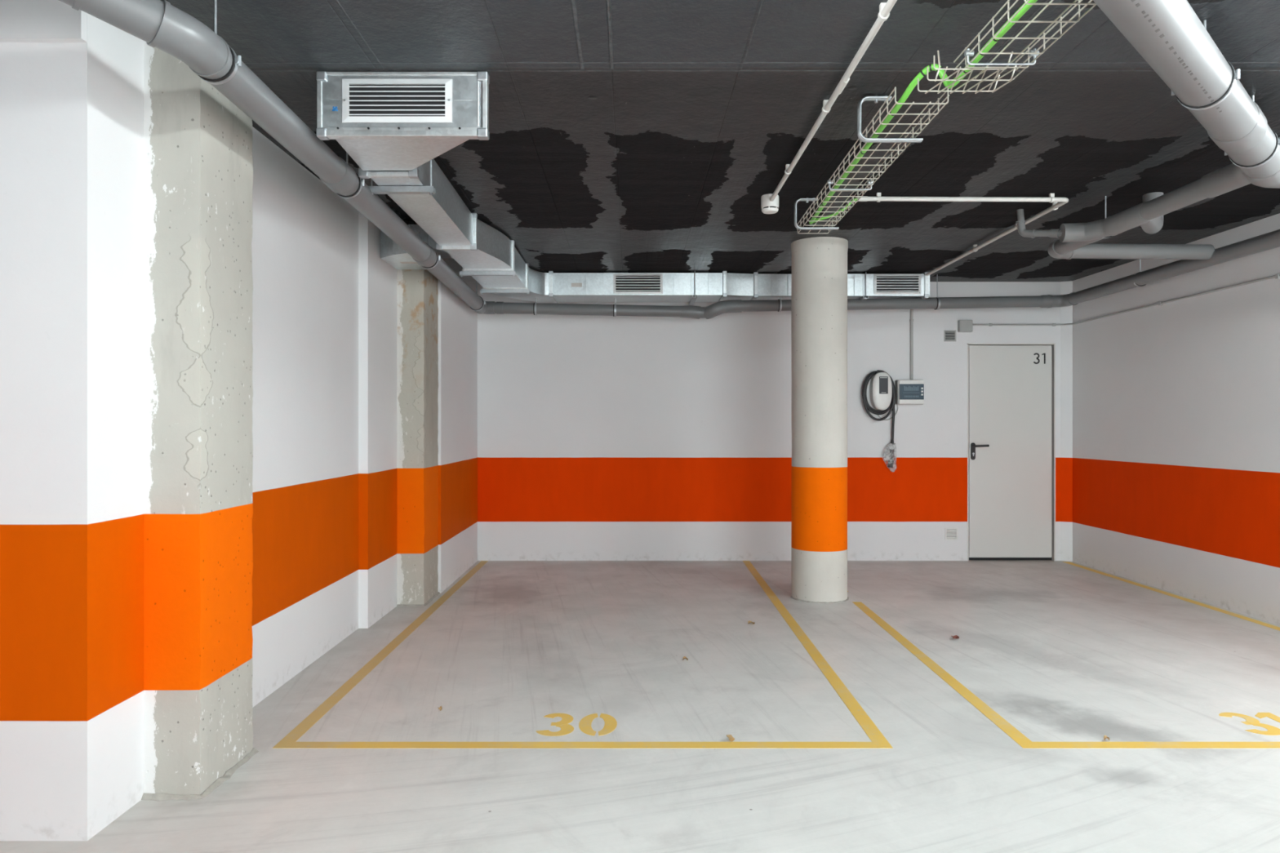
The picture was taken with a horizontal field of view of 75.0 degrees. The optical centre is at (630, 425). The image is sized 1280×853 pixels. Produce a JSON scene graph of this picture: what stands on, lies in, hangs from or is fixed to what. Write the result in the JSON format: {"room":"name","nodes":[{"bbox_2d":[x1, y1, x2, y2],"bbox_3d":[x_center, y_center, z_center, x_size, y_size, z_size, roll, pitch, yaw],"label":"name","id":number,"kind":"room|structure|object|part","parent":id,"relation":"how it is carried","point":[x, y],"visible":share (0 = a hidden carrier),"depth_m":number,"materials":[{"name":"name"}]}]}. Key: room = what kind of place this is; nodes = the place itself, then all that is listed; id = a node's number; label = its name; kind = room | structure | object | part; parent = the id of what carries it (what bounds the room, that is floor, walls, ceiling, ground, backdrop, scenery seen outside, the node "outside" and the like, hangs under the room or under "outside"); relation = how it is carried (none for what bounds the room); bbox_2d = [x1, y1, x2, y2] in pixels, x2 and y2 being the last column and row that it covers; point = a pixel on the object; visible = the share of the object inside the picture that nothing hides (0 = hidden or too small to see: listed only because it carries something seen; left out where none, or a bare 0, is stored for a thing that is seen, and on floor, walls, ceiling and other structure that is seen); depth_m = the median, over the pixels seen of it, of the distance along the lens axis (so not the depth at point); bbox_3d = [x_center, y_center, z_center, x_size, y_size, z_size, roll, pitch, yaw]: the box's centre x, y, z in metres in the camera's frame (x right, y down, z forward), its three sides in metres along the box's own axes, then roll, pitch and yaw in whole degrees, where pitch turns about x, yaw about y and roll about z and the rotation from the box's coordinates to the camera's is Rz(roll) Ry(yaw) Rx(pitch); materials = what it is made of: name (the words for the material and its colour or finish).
{"room":"parking garage","nodes":[
{"label":"parking garage","id":0,"kind":"room"},
{"bbox_2d":[0,13,477,840],"bbox_3d":[-3.733,-0.037,5.446,4.533,2.675,5.683,0,0,0],"label":"wall","id":1,"kind":"structure","parent":0,"point":[325,308],"depth_m":2.76,"materials":[{"name":"paint"}]},
{"bbox_2d":[0,0,87,42],"bbox_3d":[-3.849,-1.286,2.615,4.301,0.178,0.078,0,0,0],"label":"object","id":2,"kind":"structure","parent":1,"relation":"attached to","point":[20,20],"depth_m":2.58,"materials":[{"name":"paint"}]},
{"bbox_2d":[0,560,1279,852],"bbox_3d":[0.000,1.400,3.000,12.000,0.200,12.000,0,0,0],"label":"floor","id":3,"kind":"structure","parent":0,"point":[1061,651],"depth_m":3.65,"materials":[{"name":"concrete"}]},
{"bbox_2d":[141,40,258,800],"bbox_3d":[-1.713,-0.037,3.099,0.477,2.675,0.436,0,0,0],"label":"concrete column","id":4,"kind":"structure","parent":3,"relation":"on","point":[198,162],"depth_m":2.91,"materials":[{"name":"grey concrete"}]},
{"bbox_2d":[396,269,439,606],"bbox_3d":[-1.711,-0.037,6.213,0.481,2.675,0.463,0,0,0],"label":"concrete column","id":5,"kind":"structure","parent":3,"relation":"on","point":[417,328],"depth_m":6.00,"materials":[{"name":"grey concrete"}]},
{"bbox_2d":[535,713,617,736],"bbox_3d":[-0.231,1.299,3.619,0.344,0.002,0.276,0,0,0],"label":"number","id":6,"kind":"object","parent":3,"relation":"on","point":[611,723],"visible":1,"depth_m":3.60,"materials":[{"name":"yellow paint"}]},
{"bbox_2d":[272,560,893,748],"bbox_3d":[-0.152,1.299,5.665,2.577,0.002,4.626,0,0,0],"label":"bay outline","id":7,"kind":"object","parent":3,"relation":"on","point":[878,740],"visible":1,"depth_m":3.46,"materials":[{"name":"yellow paint"}]},
{"bbox_2d":[726,734,734,742],"bbox_3d":[0.412,1.289,3.428,0.035,0.022,0.036,0,0,0],"label":"dry leaf","id":8,"kind":"object","parent":3,"relation":"on","point":[731,739],"visible":1,"depth_m":3.43,"materials":[{"name":"beige plant"}]},
{"bbox_2d":[790,236,848,603],"bbox_3d":[1.424,-0.037,6.286,0.437,2.675,0.428,0,0,0],"label":"round column","id":9,"kind":"structure","parent":3,"relation":"on","point":[819,301],"depth_m":6.11,"materials":[{"name":"paint"}]},
{"bbox_2d":[847,561,1279,748],"bbox_3d":[2.873,1.299,5.665,2.589,0.002,4.626,0,0,0],"label":"bay outline","id":10,"kind":"object","parent":3,"relation":"on","point":[1022,740],"visible":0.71,"depth_m":3.69,"materials":[{"name":"yellow paint"}]},
{"bbox_2d":[1218,712,1279,735],"bbox_3d":[2.750,1.299,3.629,0.270,0.002,0.276,0,0,0],"label":"number","id":11,"kind":"object","parent":3,"relation":"on","point":[1272,731],"visible":1,"depth_m":3.65,"materials":[{"name":"yellow paint"}]},
{"bbox_2d":[160,0,1279,281],"bbox_3d":[0.000,-1.500,3.000,12.000,0.250,12.000,0,0,0],"label":"ceiling","id":12,"kind":"structure","parent":0,"point":[626,135],"depth_m":3.73,"materials":[{"name":"paint"}]},
{"bbox_2d":[58,0,487,313],"bbox_3d":[-2.311,-1.193,4.850,2.180,0.372,5.422,0,0,0],"label":"drain pipe","id":13,"kind":"object","parent":12,"relation":"hanging from","point":[163,26],"visible":1,"depth_m":2.82,"materials":[{"name":"grey plastic"}]},
{"bbox_3d":[-1.302,-1.290,2.612,0.007,0.178,0.007,0,0,-23],"label":"rod","id":14,"kind":"part","parent":13,"relation":"part of","materials":[{"name":"metal"}]},
{"bbox_2d":[319,156,357,194],"bbox_3d":[-1.316,-1.122,3.730,0.141,0.141,0.130,0,0,0],"label":"socket","id":15,"kind":"object","parent":13,"relation":"attached to","point":[347,182],"depth_m":3.71,"materials":[{"name":"grey plastic"}]},
{"bbox_2d":[412,242,436,266],"bbox_3d":[-1.335,-1.101,5.359,0.141,0.141,0.130,0,0,0],"label":"socket","id":16,"kind":"object","parent":13,"relation":"attached to","point":[431,258],"depth_m":5.34,"materials":[{"name":"grey plastic"}]},
{"bbox_2d":[484,297,705,319],"bbox_3d":[-0.342,-1.174,7.591,2.143,0.411,0.162,0,0,0],"label":"drain pipe","id":17,"kind":"object","parent":12,"relation":"attached to","point":[498,307],"visible":0.95,"depth_m":7.55,"materials":[{"name":"grey plastic"}]},
{"bbox_2d":[495,301,503,314],"bbox_3d":[-1.190,-1.071,7.600,0.062,0.114,0.113,0,0,0],"label":"socket","id":18,"kind":"object","parent":17,"relation":"attached to","point":[499,304],"depth_m":7.55,"materials":[{"name":"grey plastic"}]},
{"bbox_2d":[699,306,705,318],"bbox_3d":[0.669,-1.030,7.620,0.122,0.104,0.104,0,0,0],"label":"socket","id":19,"kind":"object","parent":17,"relation":"attached to","point":[701,308],"depth_m":7.58,"materials":[{"name":"grey plastic"}]},
{"bbox_2d":[316,71,929,305],"bbox_3d":[-0.192,-1.244,6.264,3.100,0.268,6.073,0,0,37],"label":"air duct","id":20,"kind":"object","parent":12,"relation":"attached to","point":[393,126],"visible":0.91,"depth_m":4.44,"materials":[{"name":"metal"}]},
{"bbox_2d":[342,78,452,123],"bbox_3d":[-0.905,-1.258,3.230,0.426,0.169,0.012,0,0,0],"label":"grille","id":21,"kind":"object","parent":20,"relation":"attached to","point":[364,100],"depth_m":3.23,"materials":[{"name":"metal"}]},
{"bbox_3d":[-1.115,-1.146,4.060,0.320,0.028,0.042,0,0,0],"label":"hanger rail","id":22,"kind":"part","parent":20,"relation":"part of","materials":[{"name":"metal"}]},
{"bbox_3d":[-0.890,-1.261,3.248,0.618,0.206,0.024,0,0,0],"label":"panel","id":23,"kind":"part","parent":20,"relation":"part of","materials":[{"name":"silver metal"}]},
{"bbox_3d":[-0.972,-1.250,4.060,0.018,0.256,0.016,0,0,0],"label":"rod","id":24,"kind":"part","parent":20,"relation":"part of","materials":[{"name":"metal"}]},
{"bbox_3d":[-1.069,-1.134,6.230,0.413,0.028,0.042,0,0,0],"label":"hanger rail","id":25,"kind":"part","parent":20,"relation":"part of","materials":[{"name":"metal"}]},
{"bbox_3d":[-1.069,-1.138,7.085,0.413,0.028,0.042,0,0,0],"label":"hanger rail","id":26,"kind":"part","parent":20,"relation":"part of","materials":[{"name":"metal"}]},
{"bbox_3d":[-0.872,-1.246,7.085,0.018,0.264,0.016,0,0,0],"label":"rod","id":27,"kind":"part","parent":20,"relation":"part of","materials":[{"name":"metal"}]},
{"bbox_2d":[613,273,662,293],"bbox_3d":[0.066,-1.262,7.432,0.441,0.180,0.008,0,0,0],"label":"grille","id":28,"kind":"object","parent":20,"relation":"attached to","point":[623,283],"depth_m":7.43,"materials":[{"name":"metal"}]},
{"bbox_3d":[0.571,-1.149,7.655,0.042,0.025,0.490,0,0,0],"label":"hanger rail","id":29,"kind":"part","parent":20,"relation":"part of","materials":[{"name":"metal"}]},
{"bbox_3d":[0.571,-1.253,7.418,0.008,0.250,0.008,0,0,0],"label":"rod","id":30,"kind":"part","parent":20,"relation":"part of","materials":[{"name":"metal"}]},
{"bbox_3d":[2.107,-1.149,7.680,0.042,0.025,0.440,0,0,0],"label":"hanger rail","id":31,"kind":"part","parent":20,"relation":"part of","materials":[{"name":"metal"}]},
{"bbox_3d":[2.107,-1.253,7.468,0.008,0.250,0.008,0,0,0],"label":"rod","id":32,"kind":"part","parent":20,"relation":"part of","materials":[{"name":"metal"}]},
{"bbox_2d":[873,274,920,294],"bbox_3d":[2.396,-1.266,7.482,0.423,0.180,0.008,0,0,0],"label":"grille","id":33,"kind":"object","parent":20,"relation":"attached to","point":[883,284],"depth_m":7.48,"materials":[{"name":"metal"}]},
{"bbox_2d":[760,193,778,213],"bbox_3d":[0.836,-1.325,5.000,0.106,0.103,0.106,0,0,0],"label":"smoke detector","id":34,"kind":"object","parent":12,"relation":"attached to","point":[768,206],"visible":0.98,"depth_m":4.96,"materials":[{"name":"white plastic"}]},
{"bbox_2d":[769,0,897,200],"bbox_3d":[0.823,-1.349,1.920,0.038,0.052,6.040,0,0,0],"label":"conduit","id":35,"kind":"object","parent":12,"relation":"attached to","point":[885,8],"visible":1,"depth_m":3.26,"materials":[{"name":"white plastic"}]},
{"bbox_2d":[794,86,949,233],"bbox_3d":[1.099,-1.278,4.160,0.268,0.193,2.126,0,0,1],"label":"cable tray","id":36,"kind":"object","parent":12,"relation":"attached to","point":[886,99],"visible":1,"depth_m":3.70,"materials":[{"name":"metal"}]},
{"bbox_2d":[813,197,858,222],"bbox_3d":[1.230,-1.281,4.952,0.296,0.140,0.034,0,0,12],"label":"cable","id":37,"kind":"object","parent":36,"relation":"in","point":[836,213],"visible":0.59,"depth_m":4.94,"materials":[{"name":"green plastic"}]},
{"bbox_2d":[857,192,1068,275],"bbox_3d":[1.999,-1.348,6.167,1.308,0.054,2.506,0,0,0],"label":"conduit","id":38,"kind":"object","parent":12,"relation":"attached to","point":[1051,198],"visible":0.93,"depth_m":4.94,"materials":[{"name":"white plastic"}]},
{"bbox_2d":[703,229,1279,319],"bbox_3d":[2.350,-1.174,4.335,3.389,0.411,6.670,0,0,0],"label":"drain pipe","id":39,"kind":"object","parent":12,"relation":"attached to","point":[1270,240],"visible":1,"depth_m":7.54,"materials":[{"name":"grey plastic"}]},
{"bbox_2d":[1040,294,1052,307],"bbox_3d":[3.776,-1.130,7.600,0.077,0.121,0.121,0,0,0],"label":"socket","id":40,"kind":"object","parent":39,"relation":"attached to","point":[1046,300],"depth_m":7.55,"materials":[{"name":"grey plastic"}]},
{"bbox_3d":[3.975,-1.284,6.500,0.007,0.189,0.007,0,0,-23],"label":"rod","id":41,"kind":"part","parent":39,"relation":"part of","materials":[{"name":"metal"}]},
{"bbox_2d":[917,0,1096,93],"bbox_3d":[1.182,-1.230,0.949,0.329,0.080,4.098,0,0,0],"label":"cable tray","id":42,"kind":"object","parent":12,"relation":"hanging from","point":[967,53],"visible":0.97,"depth_m":2.72,"materials":[{"name":"metal"}]},
{"bbox_2d":[808,0,1037,224],"bbox_3d":[1.121,-1.251,1.960,0.141,0.100,6.081,0,0,-2],"label":"cable","id":43,"kind":"object","parent":42,"relation":"in","point":[922,73],"visible":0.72,"depth_m":3.03,"materials":[{"name":"green plastic"}]},
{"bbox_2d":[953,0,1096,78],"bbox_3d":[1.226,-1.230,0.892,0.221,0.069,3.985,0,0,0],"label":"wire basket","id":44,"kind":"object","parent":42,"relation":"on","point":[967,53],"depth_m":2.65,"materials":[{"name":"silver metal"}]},
{"bbox_2d":[1016,208,1062,238],"bbox_3d":[2.564,-1.273,5.218,0.059,0.239,0.296,0,0,-42],"label":"pipe","id":45,"kind":"object","parent":12,"relation":"attached to","point":[1053,233],"visible":0.99,"depth_m":5.25,"materials":[{"name":"grey plastic"}]},
{"bbox_2d":[1047,228,1060,238],"bbox_3d":[2.621,-1.185,5.155,0.058,0.063,0.069,0,0,-40],"label":"socket","id":46,"kind":"object","parent":45,"relation":"attached to","point":[1053,233],"depth_m":5.14,"materials":[{"name":"grey plastic"}]},
{"bbox_2d":[1047,163,1251,259],"bbox_3d":[2.961,-1.253,4.898,0.977,0.296,2.374,0,0,30],"label":"pipe","id":47,"kind":"object","parent":12,"relation":"attached to","point":[1076,241],"visible":0.96,"depth_m":4.94,"materials":[{"name":"grey plastic"}]},
{"bbox_2d":[1058,218,1121,242],"bbox_3d":[2.790,-1.177,5.027,0.383,0.113,0.179,0,0,41],"label":"socket","id":48,"kind":"object","parent":47,"relation":"attached to","point":[1096,230],"depth_m":5.03,"materials":[{"name":"grey plastic"}]},
{"bbox_2d":[1102,200,1154,235],"bbox_3d":[2.850,-1.179,4.755,0.120,0.120,0.350,0,0,0],"label":"socket","id":49,"kind":"object","parent":47,"relation":"attached to","point":[1132,217],"depth_m":4.73,"materials":[{"name":"grey plastic"}]},
{"bbox_2d":[1140,191,1163,233],"bbox_3d":[3.009,-1.264,4.824,0.109,0.276,0.463,0,0,37],"label":"pipe","id":50,"kind":"object","parent":47,"relation":"attached to","point":[1153,226],"depth_m":4.81,"materials":[{"name":"grey plastic"}]},
{"bbox_2d":[1093,0,1279,188],"bbox_3d":[1.059,-1.222,1.934,5.834,0.313,0.389,0,0,-43],"label":"drain pipe","id":51,"kind":"object","parent":12,"relation":"attached to","point":[1169,35],"visible":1,"depth_m":2.65,"materials":[{"name":"grey plastic"}]},
{"bbox_3d":[1.950,-1.310,2.830,0.007,0.139,0.007,0,0,23],"label":"rod","id":52,"kind":"part","parent":51,"relation":"part of","materials":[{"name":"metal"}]},
{"bbox_2d":[1207,100,1267,152],"bbox_3d":[2.350,-1.160,3.230,0.170,0.172,0.172,0,0,-45],"label":"socket","id":53,"kind":"object","parent":51,"relation":"attached to","point":[1250,140],"depth_m":3.18,"materials":[{"name":"grey plastic"}]},
{"bbox_2d":[477,280,1072,561],"bbox_3d":[1.160,-0.037,8.111,6.120,2.675,0.352,0,0,0],"label":"wall","id":54,"kind":"structure","parent":0,"point":[600,437],"depth_m":7.99,"materials":[{"name":"paint"}]},
{"bbox_2d":[862,369,895,467],"bbox_3d":[2.361,-0.059,7.933,0.318,0.930,0.108,0,0,0],"label":"charger","id":55,"kind":"object","parent":54,"relation":"attached to","point":[882,385],"visible":1,"depth_m":7.90,"materials":[{"name":"white plastic"}]},
{"bbox_2d":[883,443,897,471],"bbox_3d":[2.465,0.310,7.939,0.140,0.282,0.077,0,0,0],"label":"plastic bag","id":56,"kind":"object","parent":55,"relation":"hanging from","point":[887,457],"visible":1,"depth_m":7.92,"materials":[{"name":"white"}]},
{"bbox_2d":[877,404,897,420],"bbox_3d":[2.448,-0.125,7.976,0.229,0.160,0.016,0,0,-3],"label":"cable","id":57,"kind":"object","parent":54,"relation":"attached to","point":[896,405],"visible":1,"depth_m":7.97,"materials":[{"name":"grey rubber"}]},
{"bbox_2d":[895,379,924,404],"bbox_3d":[2.658,-0.315,7.939,0.249,0.233,0.096,0,0,0],"label":"box","id":58,"kind":"object","parent":54,"relation":"attached to","point":[908,392],"visible":1,"depth_m":7.89,"materials":[{"name":"white plastic"}]},
{"bbox_2d":[909,309,913,379],"bbox_3d":[2.688,-0.812,7.972,0.038,0.775,0.037,0,0,0],"label":"conduit","id":59,"kind":"object","parent":54,"relation":"attached to","point":[911,320],"visible":0.91,"depth_m":7.96,"materials":[{"name":"grey plastic"}]},
{"bbox_2d":[943,329,955,341],"bbox_3d":[3.059,-0.856,7.982,0.115,0.109,0.010,0,0,0],"label":"air vent","id":60,"kind":"object","parent":54,"relation":"in","point":[948,335],"visible":1,"depth_m":7.98,"materials":[{"name":"grey metal"}]},
{"bbox_2d":[945,528,957,539],"bbox_3d":[3.072,1.042,7.982,0.120,0.115,0.010,0,0,0],"label":"air vent","id":61,"kind":"object","parent":54,"relation":"in","point":[950,533],"visible":1,"depth_m":7.98,"materials":[{"name":"white plastic"}]},
{"bbox_2d":[957,320,972,332],"bbox_3d":[3.197,-0.947,7.961,0.128,0.112,0.052,0,0,0],"label":"junction box","id":62,"kind":"object","parent":54,"relation":"attached to","point":[963,326],"visible":1,"depth_m":7.93,"materials":[{"name":"grey plastic"}]},
{"bbox_2d":[967,343,1055,560],"bbox_3d":[3.647,0.259,8.014,0.839,2.083,0.186,0,0,0],"label":"door","id":63,"kind":"structure","parent":54,"relation":"in","point":[1011,387],"depth_m":7.99,"materials":[{"name":"paint"}]},
{"bbox_3d":[3.279,0.250,7.981,0.043,0.164,0.016,0,0,0],"label":"handle","id":64,"kind":"part","parent":63,"relation":"part of","materials":[{"name":"black plastic"}]},
{"bbox_3d":[3.339,0.198,7.949,0.141,0.026,0.056,0,0,0],"label":"lever","id":65,"kind":"part","parent":63,"relation":"part of","materials":[{"name":"black plastic"}]},
{"bbox_2d":[1072,213,1279,625],"bbox_3d":[4.360,-0.037,2.643,0.300,2.675,11.287,0,0,0],"label":"wall","id":66,"kind":"structure","parent":0,"point":[1176,404],"depth_m":6.32,"materials":[{"name":"paint"}]},
{"bbox_2d":[972,274,1279,326],"bbox_3d":[3.731,-0.969,4.494,0.958,0.042,6.987,0,0,0],"label":"conduit","id":67,"kind":"object","parent":66,"relation":"attached to","point":[1277,276],"visible":1,"depth_m":6.73,"materials":[{"name":"grey plastic"}]}
]}

